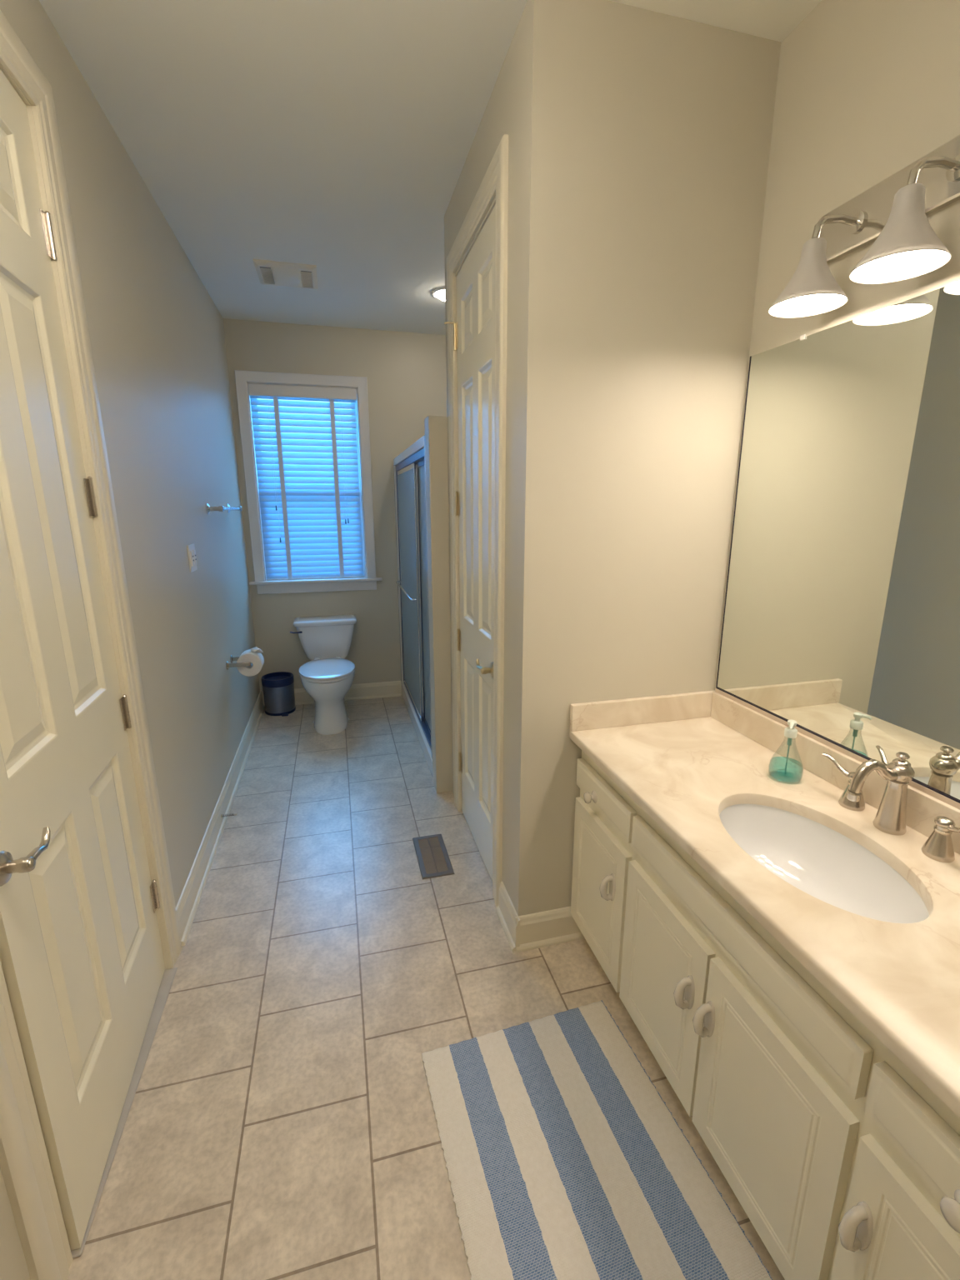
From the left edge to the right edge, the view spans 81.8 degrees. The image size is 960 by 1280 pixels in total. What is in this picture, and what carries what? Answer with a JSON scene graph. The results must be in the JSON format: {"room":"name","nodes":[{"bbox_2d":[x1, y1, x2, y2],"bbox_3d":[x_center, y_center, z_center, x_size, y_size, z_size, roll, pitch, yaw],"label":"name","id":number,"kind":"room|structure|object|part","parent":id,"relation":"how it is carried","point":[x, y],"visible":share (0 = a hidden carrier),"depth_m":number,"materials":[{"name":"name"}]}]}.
{"room":"bathroom","nodes":[
{"label":"bathroom","id":0,"kind":"room"},
{"bbox_2d":[0,0,259,1279],"bbox_3d":[-1.052,-0.162,1.321,0.120,2.740,5.688,-4,14,-14],"label":"wall","id":1,"kind":"structure","parent":0,"point":[157,335],"depth_m":2.11,"materials":[{"name":"beige paint"}]},
{"bbox_2d":[0,10,181,1279],"bbox_3d":[-0.974,-0.033,1.212,0.182,2.539,0.968,-4,14,-14],"label":"door","id":2,"kind":"structure","parent":1,"relation":"in","point":[91,945],"depth_m":1.26,"materials":[{"name":"beige paint"}]},
{"bbox_3d":[-0.829,0.388,1.021,0.046,0.037,0.103,-4,14,-14],"label":"handle","id":3,"kind":"part","parent":2,"relation":"part of","materials":[{"name":"silver metal"}]},
{"bbox_2d":[187,544,197,572],"bbox_3d":[-1.295,-0.371,2.504,0.012,0.120,0.115,-4,14,-14],"label":"outlet cover","id":4,"kind":"object","parent":1,"relation":"attached to","point":[191,548],"visible":1,"depth_m":2.48,"materials":[{"name":"white plastic"}]},
{"bbox_2d":[175,691,264,945],"bbox_3d":[-1.379,0.745,3.140,0.026,0.126,2.510,-4,14,-14],"label":"baseboard","id":5,"kind":"structure","parent":1,"relation":"attached to","point":[187,907],"depth_m":2.52,"materials":[{"name":"white wood"}]},
{"bbox_2d":[205,503,241,514],"bbox_3d":[-1.448,-0.748,3.159,0.082,0.056,0.662,-4,14,-14],"label":"towel bar","id":6,"kind":"object","parent":1,"relation":"attached to","point":[221,508],"visible":1,"depth_m":2.87,"materials":[{"name":"silver metal"}]},
{"bbox_3d":[-1.372,-0.680,2.874,0.082,0.056,0.056,-4,14,-14],"label":"post","id":7,"kind":"part","parent":6,"relation":"part of","materials":[{"name":"silver metal"}]},
{"bbox_3d":[-1.524,-0.817,3.444,0.082,0.056,0.056,-4,14,-14],"label":"post","id":8,"kind":"part","parent":6,"relation":"part of","materials":[{"name":"silver metal"}]},
{"bbox_2d":[220,812,237,817],"bbox_3d":[-1.227,0.856,2.712,0.072,0.018,0.018,-4,14,-14],"label":"door stop","id":9,"kind":"object","parent":1,"relation":"attached to","point":[235,813],"visible":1,"depth_m":2.71,"materials":[{"name":"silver metal"}]},
{"bbox_2d":[225,655,250,669],"bbox_3d":[-1.380,0.124,3.200,0.127,0.048,0.188,-4,14,-14],"label":"toilet paper holder","id":10,"kind":"object","parent":1,"relation":"attached to","point":[232,658],"visible":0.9,"depth_m":3.13,"materials":[{"name":"silver metal"}]},
{"bbox_3d":[-1.398,0.108,3.266,0.127,0.048,0.048,-4,14,-14],"label":"arm","id":11,"kind":"part","parent":10,"relation":"part of","materials":[{"name":"silver metal"}]},
{"bbox_3d":[-1.363,0.140,3.134,0.127,0.048,0.048,-4,14,-14],"label":"arm","id":12,"kind":"part","parent":10,"relation":"part of","materials":[{"name":"silver metal"}]},
{"bbox_2d":[236,646,264,676],"bbox_3d":[-1.328,0.121,3.213,0.142,0.158,0.104,-4,14,-14],"label":"toilet paper roll","id":13,"kind":"object","parent":10,"relation":"on","point":[253,655],"visible":0.96,"depth_m":3.17,"materials":[{"name":"white paper"}]},
{"bbox_2d":[223,318,446,699],"bbox_3d":[-0.752,-0.883,4.313,2.247,2.740,0.120,-4,14,-14],"label":"wall","id":14,"kind":"structure","parent":0,"point":[406,372],"depth_m":4.11,"materials":[{"name":"beige paint"}]},
{"bbox_2d":[234,370,382,594],"bbox_3d":[-1.246,-1.124,4.096,0.965,1.535,0.172,-4,14,-14],"label":"window","id":15,"kind":"structure","parent":14,"relation":"in","point":[242,377],"depth_m":4.04,"materials":[{"name":"white wood"}]},
{"bbox_2d":[248,383,363,580],"bbox_3d":[-1.247,-1.129,4.082,0.727,1.360,0.060,-4,14,-14],"label":"window blind","id":16,"kind":"object","parent":15,"relation":"attached to","point":[308,532],"visible":1,"depth_m":4.07,"materials":[{"name":"white plastic"}]},
{"bbox_3d":[-1.484,-1.344,3.947,0.002,0.750,0.002,-4,14,-14],"label":"pull cord","id":17,"kind":"part","parent":16,"relation":"part of","materials":[{"name":"white fabric"}]},
{"bbox_3d":[-1.474,-1.233,3.977,0.002,0.980,0.002,-4,14,-14],"label":"pull cord","id":18,"kind":"part","parent":16,"relation":"part of","materials":[{"name":"white fabric"}]},
{"bbox_3d":[-1.254,-0.475,4.245,0.711,0.012,0.040,-4,14,-14],"label":"rail","id":19,"kind":"part","parent":16,"relation":"part of","materials":[{"name":"white"}]},
{"bbox_3d":[-1.013,-1.325,4.078,0.002,0.850,0.002,-4,14,-14],"label":"pull cord","id":20,"kind":"part","parent":16,"relation":"part of","materials":[{"name":"white fabric"}]},
{"bbox_3d":[-0.994,-1.329,4.082,0.002,0.845,0.002,-4,14,-14],"label":"pull cord","id":21,"kind":"part","parent":16,"relation":"part of","materials":[{"name":"white fabric"}]},
{"bbox_3d":[-1.268,-1.443,4.089,0.731,0.756,0.028,-4,14,-14],"label":"sash","id":22,"kind":"part","parent":15,"relation":"part of","materials":[{"name":"white wood"}]},
{"bbox_3d":[-1.260,-0.794,4.216,0.731,0.647,0.028,-4,14,-14],"label":"sash","id":23,"kind":"part","parent":15,"relation":"part of","materials":[{"name":"white wood"}]},
{"bbox_3d":[-1.241,-0.457,4.242,0.965,0.020,0.142,-4,14,-14],"label":"sill","id":24,"kind":"part","parent":15,"relation":"part of","materials":[{"name":"white wood"}]},
{"bbox_2d":[262,680,401,706],"bbox_3d":[-1.166,0.431,4.441,1.070,0.126,0.026,-4,14,-14],"label":"baseboard","id":25,"kind":"structure","parent":14,"relation":"attached to","point":[383,689],"depth_m":4.50,"materials":[{"name":"white wood"}]},
{"bbox_2d":[67,695,784,1279],"bbox_3d":[-0.021,1.130,1.906,2.247,0.050,5.888,-4,14,-14],"label":"floor","id":26,"kind":"structure","parent":0,"point":[281,1123],"depth_m":1.67,"materials":[{"name":"beige tile"}]},
{"bbox_2d":[260,671,295,716],"bbox_3d":[-1.529,0.407,4.218,0.232,0.278,0.232,2,14,9],"label":"trash can","id":27,"kind":"object","parent":26,"relation":"on","point":[278,687],"visible":1,"depth_m":4.14,"materials":[{"name":"metal"}]},
{"bbox_2d":[290,614,356,734],"bbox_3d":[-1.110,0.238,4.006,0.481,0.704,0.770,-4,14,-14],"label":"toilet","id":28,"kind":"object","parent":26,"relation":"on","point":[326,641],"visible":1,"depth_m":3.91,"materials":[{"name":"white ceramic"}]},
{"bbox_3d":[-1.338,-0.057,4.055,0.105,0.028,0.043,-6,15,-24],"label":"flush lever","id":29,"kind":"part","parent":28,"relation":"part of","materials":[{"name":"silver metal"}]},
{"bbox_3d":[-1.167,-0.146,4.188,0.456,0.042,0.224,-4,14,-14],"label":"tank lid","id":30,"kind":"part","parent":28,"relation":"part of","materials":[{"name":"white ceramic"}]},
{"bbox_3d":[-1.169,0.004,4.231,0.416,0.270,0.198,-4,14,-14],"label":"tank","id":31,"kind":"part","parent":28,"relation":"part of","materials":[{"name":"white ceramic"}]},
{"bbox_3d":[-1.067,0.217,3.881,0.376,0.020,0.510,-4,14,-14],"label":"seat","id":32,"kind":"part","parent":28,"relation":"part of","materials":[{"name":"white plastic"}]},
{"bbox_3d":[-1.067,0.195,3.872,0.376,0.024,0.506,-4,14,-14],"label":"seat lid","id":33,"kind":"part","parent":28,"relation":"part of","materials":[{"name":"white plastic"}]},
{"bbox_3d":[-1.076,0.409,3.963,0.372,0.392,0.595,-4,14,-14],"label":"bowl","id":34,"kind":"part","parent":28,"relation":"part of","materials":[{"name":"white ceramic"}]},
{"bbox_2d":[393,435,432,776],"bbox_3d":[-0.018,-0.302,3.758,0.907,1.868,1.557,-4,14,-14],"label":"shower stall","id":35,"kind":"object","parent":26,"relation":"on","point":[419,444],"visible":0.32,"depth_m":3.79,"materials":[{"name":"white plastic"}]},
{"bbox_2d":[395,447,430,748],"bbox_3d":[-0.442,-0.312,3.658,0.085,1.695,1.417,-4,14,-14],"label":"shower door","id":36,"kind":"structure","parent":35,"relation":"attached to","point":[406,471],"depth_m":3.61,"materials":[{"name":"clear glass"}]},
{"bbox_3d":[-0.495,-0.352,3.879,0.004,1.574,0.869,-4,14,-14],"label":"glass","id":37,"kind":"part","parent":36,"relation":"part of","materials":[{"name":"clear glass"}]},
{"bbox_3d":[-0.495,-0.362,3.877,0.014,1.634,0.909,-4,14,-14],"label":"sliding panel","id":38,"kind":"part","parent":36,"relation":"part of","materials":[{"name":"clear glass"}]},
{"bbox_3d":[-0.305,-0.212,3.252,0.014,1.634,0.490,-4,14,-14],"label":"sliding panel","id":39,"kind":"part","parent":36,"relation":"part of","materials":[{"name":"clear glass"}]},
{"bbox_3d":[-0.305,-0.202,3.254,0.004,1.574,0.450,-4,14,-14],"label":"glass","id":40,"kind":"part","parent":36,"relation":"part of","materials":[{"name":"clear glass"}]},
{"bbox_2d":[412,834,454,879],"bbox_3d":[-0.213,0.962,2.483,0.139,0.006,0.306,-4,14,-14],"label":"floor vent","id":41,"kind":"object","parent":26,"relation":"in","point":[432,857],"visible":1,"depth_m":2.47,"materials":[{"name":"brown metal"}]},
{"bbox_2d":[421,1000,772,1279],"bbox_3d":[0.245,1.257,1.247,0.584,0.009,0.902,-4,14,-17],"label":"bath rug","id":42,"kind":"object","parent":26,"relation":"on","point":[565,1160],"visible":1,"depth_m":1.30,"materials":[{"name":"fabric"}]},
{"bbox_2d":[570,750,959,1279],"bbox_3d":[0.730,0.851,1.304,0.556,0.772,1.442,-4,14,-14],"label":"vanity cabinet","id":43,"kind":"object","parent":26,"relation":"on","point":[842,1162],"visible":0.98,"depth_m":1.06,"materials":[{"name":"beige paint"}]},
{"bbox_3d":[0.341,0.488,1.719,0.036,0.038,0.038,-4,14,-14],"label":"knob","id":44,"kind":"part","parent":43,"relation":"part of","materials":[{"name":"beige ceramic"}]},
{"bbox_3d":[0.376,0.794,1.771,0.020,0.459,0.341,-4,14,-14],"label":"cabinet door","id":45,"kind":"part","parent":43,"relation":"part of","materials":[{"name":"beige paint"}]},
{"bbox_3d":[0.376,0.478,1.690,0.022,0.094,0.350,-4,14,-14],"label":"drawer","id":46,"kind":"part","parent":43,"relation":"part of","materials":[{"name":"beige paint"}]},
{"bbox_3d":[0.373,0.734,1.639,0.042,0.092,0.031,-4,14,-14],"label":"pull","id":47,"kind":"part","parent":43,"relation":"part of","materials":[{"name":"beige ceramic"}]},
{"bbox_3d":[0.466,0.875,1.433,0.020,0.459,0.344,-4,14,-14],"label":"cabinet door","id":48,"kind":"part","parent":43,"relation":"part of","materials":[{"name":"beige paint"}]},
{"bbox_3d":[0.468,0.819,1.283,0.042,0.092,0.031,-4,14,-14],"label":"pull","id":49,"kind":"part","parent":43,"relation":"part of","materials":[{"name":"beige ceramic"}]},
{"bbox_3d":[0.486,0.836,1.216,0.042,0.092,0.031,-4,14,-14],"label":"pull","id":50,"kind":"part","parent":43,"relation":"part of","materials":[{"name":"beige ceramic"}]},
{"bbox_2d":[569,690,959,1118],"bbox_3d":[0.739,0.416,1.186,0.544,0.120,1.473,-4,14,-14],"label":"countertop","id":51,"kind":"structure","parent":43,"relation":"on","point":[684,759],"depth_m":1.22,"materials":[{"name":"beige stone"}]},
{"bbox_2d":[768,720,803,783],"bbox_3d":[0.822,0.292,1.477,0.082,0.164,0.082,-4,14,-14],"label":"soap dispenser","id":52,"kind":"object","parent":51,"relation":"on","point":[790,732],"visible":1,"depth_m":1.46,"materials":[{"name":"clear plastic"}]},
{"bbox_2d":[719,804,929,923],"bbox_3d":[0.715,0.549,1.222,0.332,0.156,0.498,-4,14,-14],"label":"sink","id":53,"kind":"object","parent":51,"relation":"in","point":[810,856],"visible":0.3,"depth_m":1.31,"materials":[{"name":"white ceramic"}]},
{"bbox_2d":[821,751,959,862],"bbox_3d":[0.882,0.342,1.226,0.164,0.184,0.361,-4,14,-14],"label":"faucet","id":54,"kind":"object","parent":51,"relation":"on","point":[890,818],"visible":1,"depth_m":1.21,"materials":[{"name":"silver metal"}]},
{"bbox_3d":[0.888,0.311,1.370,0.018,0.041,0.082,-8,16,-30],"label":"lever","id":55,"kind":"part","parent":54,"relation":"part of","materials":[{"name":"silver metal"}]},
{"bbox_3d":[0.909,0.363,1.346,0.055,0.087,0.055,-4,14,-14],"label":"handle","id":56,"kind":"part","parent":54,"relation":"part of","materials":[{"name":"silver metal"}]},
{"bbox_3d":[0.868,0.302,1.215,0.136,0.089,0.032,-4,14,-14],"label":"spout","id":57,"kind":"part","parent":54,"relation":"part of","materials":[{"name":"silver metal"}]},
{"bbox_3d":[0.960,0.409,1.153,0.055,0.087,0.055,-4,14,-14],"label":"handle","id":58,"kind":"part","parent":54,"relation":"part of","materials":[{"name":"silver metal"}]},
{"bbox_3d":[0.959,0.375,1.104,0.018,0.041,0.082,0,14,2],"label":"lever","id":59,"kind":"part","parent":54,"relation":"part of","materials":[{"name":"silver metal"}]},
{"bbox_3d":[0.555,0.955,1.101,0.020,0.459,0.345,-4,14,-14],"label":"cabinet door","id":60,"kind":"part","parent":43,"relation":"part of","materials":[{"name":"beige paint"}]},
{"bbox_3d":[0.580,0.920,0.865,0.042,0.092,0.031,-4,14,-14],"label":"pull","id":61,"kind":"part","parent":43,"relation":"part of","materials":[{"name":"beige ceramic"}]},
{"bbox_3d":[0.645,1.037,0.761,0.020,0.459,0.340,-4,14,-14],"label":"cabinet door","id":62,"kind":"part","parent":43,"relation":"part of","materials":[{"name":"beige paint"}]},
{"bbox_3d":[0.643,0.719,0.686,0.022,0.094,0.342,-4,14,-14],"label":"drawer","id":63,"kind":"part","parent":43,"relation":"part of","materials":[{"name":"beige paint"}]},
{"bbox_3d":[0.611,0.729,0.705,0.036,0.038,0.038,-4,14,-14],"label":"knob","id":64,"kind":"part","parent":43,"relation":"part of","materials":[{"name":"beige ceramic"}]},
{"bbox_2d":[39,0,821,334],"bbox_3d":[-0.025,-1.588,1.252,2.247,0.060,5.888,-4,14,-14],"label":"ceiling","id":65,"kind":"structure","parent":0,"point":[337,137],"depth_m":1.79,"materials":[{"name":"white paint"}]},
{"bbox_2d":[252,259,317,289],"bbox_3d":[-1.039,-1.951,2.996,0.310,0.047,0.310,-4,14,-14],"label":"fan","id":66,"kind":"object","parent":65,"relation":"attached to","point":[269,272],"visible":1,"depth_m":2.93,"materials":[{"name":"white plastic"}]},
{"bbox_2d":[260,266,274,284],"bbox_3d":[-1.138,-1.949,2.970,0.053,0.006,0.220,-4,14,-14],"label":"grille","id":67,"kind":"object","parent":66,"relation":"attached to","point":[267,273],"depth_m":2.95,"materials":[{"name":"beige plastic"}]},
{"bbox_2d":[300,270,312,288],"bbox_3d":[-0.941,-1.961,3.020,0.053,0.006,0.220,-4,14,-14],"label":"grille","id":68,"kind":"object","parent":66,"relation":"attached to","point":[306,276],"depth_m":3.01,"materials":[{"name":"beige plastic"}]},
{"bbox_2d":[431,287,444,300],"bbox_3d":[-0.190,-2.023,3.267,0.190,0.036,0.190,-4,14,-14],"label":"recessed light","id":69,"kind":"object","parent":65,"relation":"in","point":[439,293],"visible":0.41,"depth_m":3.23,"materials":[{"name":"white glass"}]},
{"bbox_3d":[-0.190,-2.022,3.267,0.128,0.034,0.128,-4,14,-14],"label":"bulb","id":70,"kind":"part","parent":69,"relation":"part of","materials":[{"name":"white glass"}]},
{"bbox_2d":[424,415,452,793],"bbox_3d":[0.213,-0.144,2.966,0.963,1.931,0.120,-4,14,-14],"label":"wall partition","id":71,"kind":"structure","parent":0,"point":[436,430],"depth_m":2.79,"materials":[{"name":"beige paint"}]},
{"bbox_2d":[444,0,579,915],"bbox_3d":[0.413,-0.398,2.291,0.876,2.740,1.138,-4,14,-14],"label":"wall","id":72,"kind":"structure","parent":0,"point":[532,100],"depth_m":1.61,"materials":[{"name":"beige paint"}]},
{"bbox_2d":[444,134,508,907],"bbox_3d":[0.009,-0.284,2.252,0.156,2.538,0.819,-4,14,-14],"label":"door","id":73,"kind":"structure","parent":72,"relation":"in","point":[477,295],"depth_m":2.15,"materials":[{"name":"beige paint"}]},
{"bbox_3d":[0.014,0.100,2.102,0.045,0.037,0.104,-4,14,-14],"label":"handle","id":74,"kind":"part","parent":73,"relation":"part of","materials":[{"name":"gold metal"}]},
{"bbox_2d":[495,881,519,952],"bbox_3d":[0.100,1.009,2.033,0.026,0.126,0.212,-4,14,-14],"label":"baseboard","id":75,"kind":"structure","parent":72,"relation":"attached to","point":[506,912],"depth_m":2.01,"materials":[{"name":"white wood"}]},
{"bbox_2d":[550,0,780,909],"bbox_3d":[0.576,-0.285,1.821,0.708,2.740,0.120,-4,14,-14],"label":"wall","id":76,"kind":"structure","parent":0,"point":[675,114],"depth_m":1.61,"materials":[{"name":"beige paint"}]},
{"bbox_2d":[515,905,584,952],"bbox_3d":[0.255,1.023,1.972,0.268,0.126,0.026,-4,14,-14],"label":"baseboard","id":77,"kind":"structure","parent":76,"relation":"attached to","point":[550,927],"depth_m":1.97,"materials":[{"name":"white wood"}]},
{"bbox_2d":[715,0,959,689],"bbox_3d":[1.236,0.035,0.484,0.120,2.740,2.874,-4,14,-14],"label":"wall","id":78,"kind":"structure","parent":0,"point":[867,89],"depth_m":1.33,"materials":[{"name":"beige paint"}]},
{"bbox_2d":[710,690,959,854],"bbox_3d":[0.992,0.385,1.246,0.022,0.090,1.473,-4,14,-14],"label":"backsplash","id":79,"kind":"structure","parent":78,"relation":"attached to","point":[922,808],"depth_m":1.49,"materials":[{"name":"beige stone"}]},
{"bbox_2d":[715,281,959,809],"bbox_3d":[0.999,-0.176,1.106,0.011,1.067,1.460,-4,14,-14],"label":"wall mirror","id":80,"kind":"object","parent":78,"relation":"attached to","point":[841,621],"visible":1,"depth_m":1.37,"materials":[{"name":"white mirror"}]},
{"bbox_2d":[768,134,959,317],"bbox_3d":[0.885,-0.837,0.975,0.215,0.248,0.945,-4,14,-14],"label":"vanity light","id":81,"kind":"object","parent":78,"relation":"attached to","point":[892,213],"visible":1,"depth_m":1.16,"materials":[{"name":"white glass"}]},
{"bbox_3d":[0.775,-0.857,1.299,0.164,0.136,0.164,-4,14,-14],"label":"lamp shade","id":82,"kind":"part","parent":81,"relation":"part of","materials":[{"name":"white glass"}]},
{"bbox_2d":[770,294,845,314],"bbox_3d":[0.775,-0.796,1.314,0.155,0.002,0.155,-1,14,-3],"label":"diffuser","id":83,"kind":"object","parent":81,"relation":"attached to","point":[787,304],"depth_m":1.31,"materials":[{"name":"white glass"}]},
{"bbox_3d":[0.826,-0.963,1.288,0.121,0.068,0.044,-4,14,-14],"label":"arm","id":84,"kind":"part","parent":81,"relation":"part of","materials":[{"name":"silver metal"}]},
{"bbox_3d":[0.979,-0.909,0.983,0.020,0.113,0.945,-4,14,-14],"label":"plate","id":85,"kind":"part","parent":81,"relation":"part of","materials":[{"name":"silver metal"}]},
{"bbox_2d":[851,250,948,280],"bbox_3d":[0.832,-0.745,1.102,0.155,0.002,0.155,-7,15,-25],"label":"diffuser","id":86,"kind":"object","parent":81,"relation":"attached to","point":[880,265],"depth_m":1.10,"materials":[{"name":"white glass"}]},
{"bbox_3d":[0.832,-0.806,1.088,0.164,0.136,0.164,-4,14,-14],"label":"lamp shade","id":87,"kind":"part","parent":81,"relation":"part of","materials":[{"name":"white glass"}]},
{"bbox_3d":[0.883,-0.912,1.076,0.121,0.068,0.044,-4,14,-14],"label":"arm","id":88,"kind":"part","parent":81,"relation":"part of","materials":[{"name":"silver metal"}]}
]}

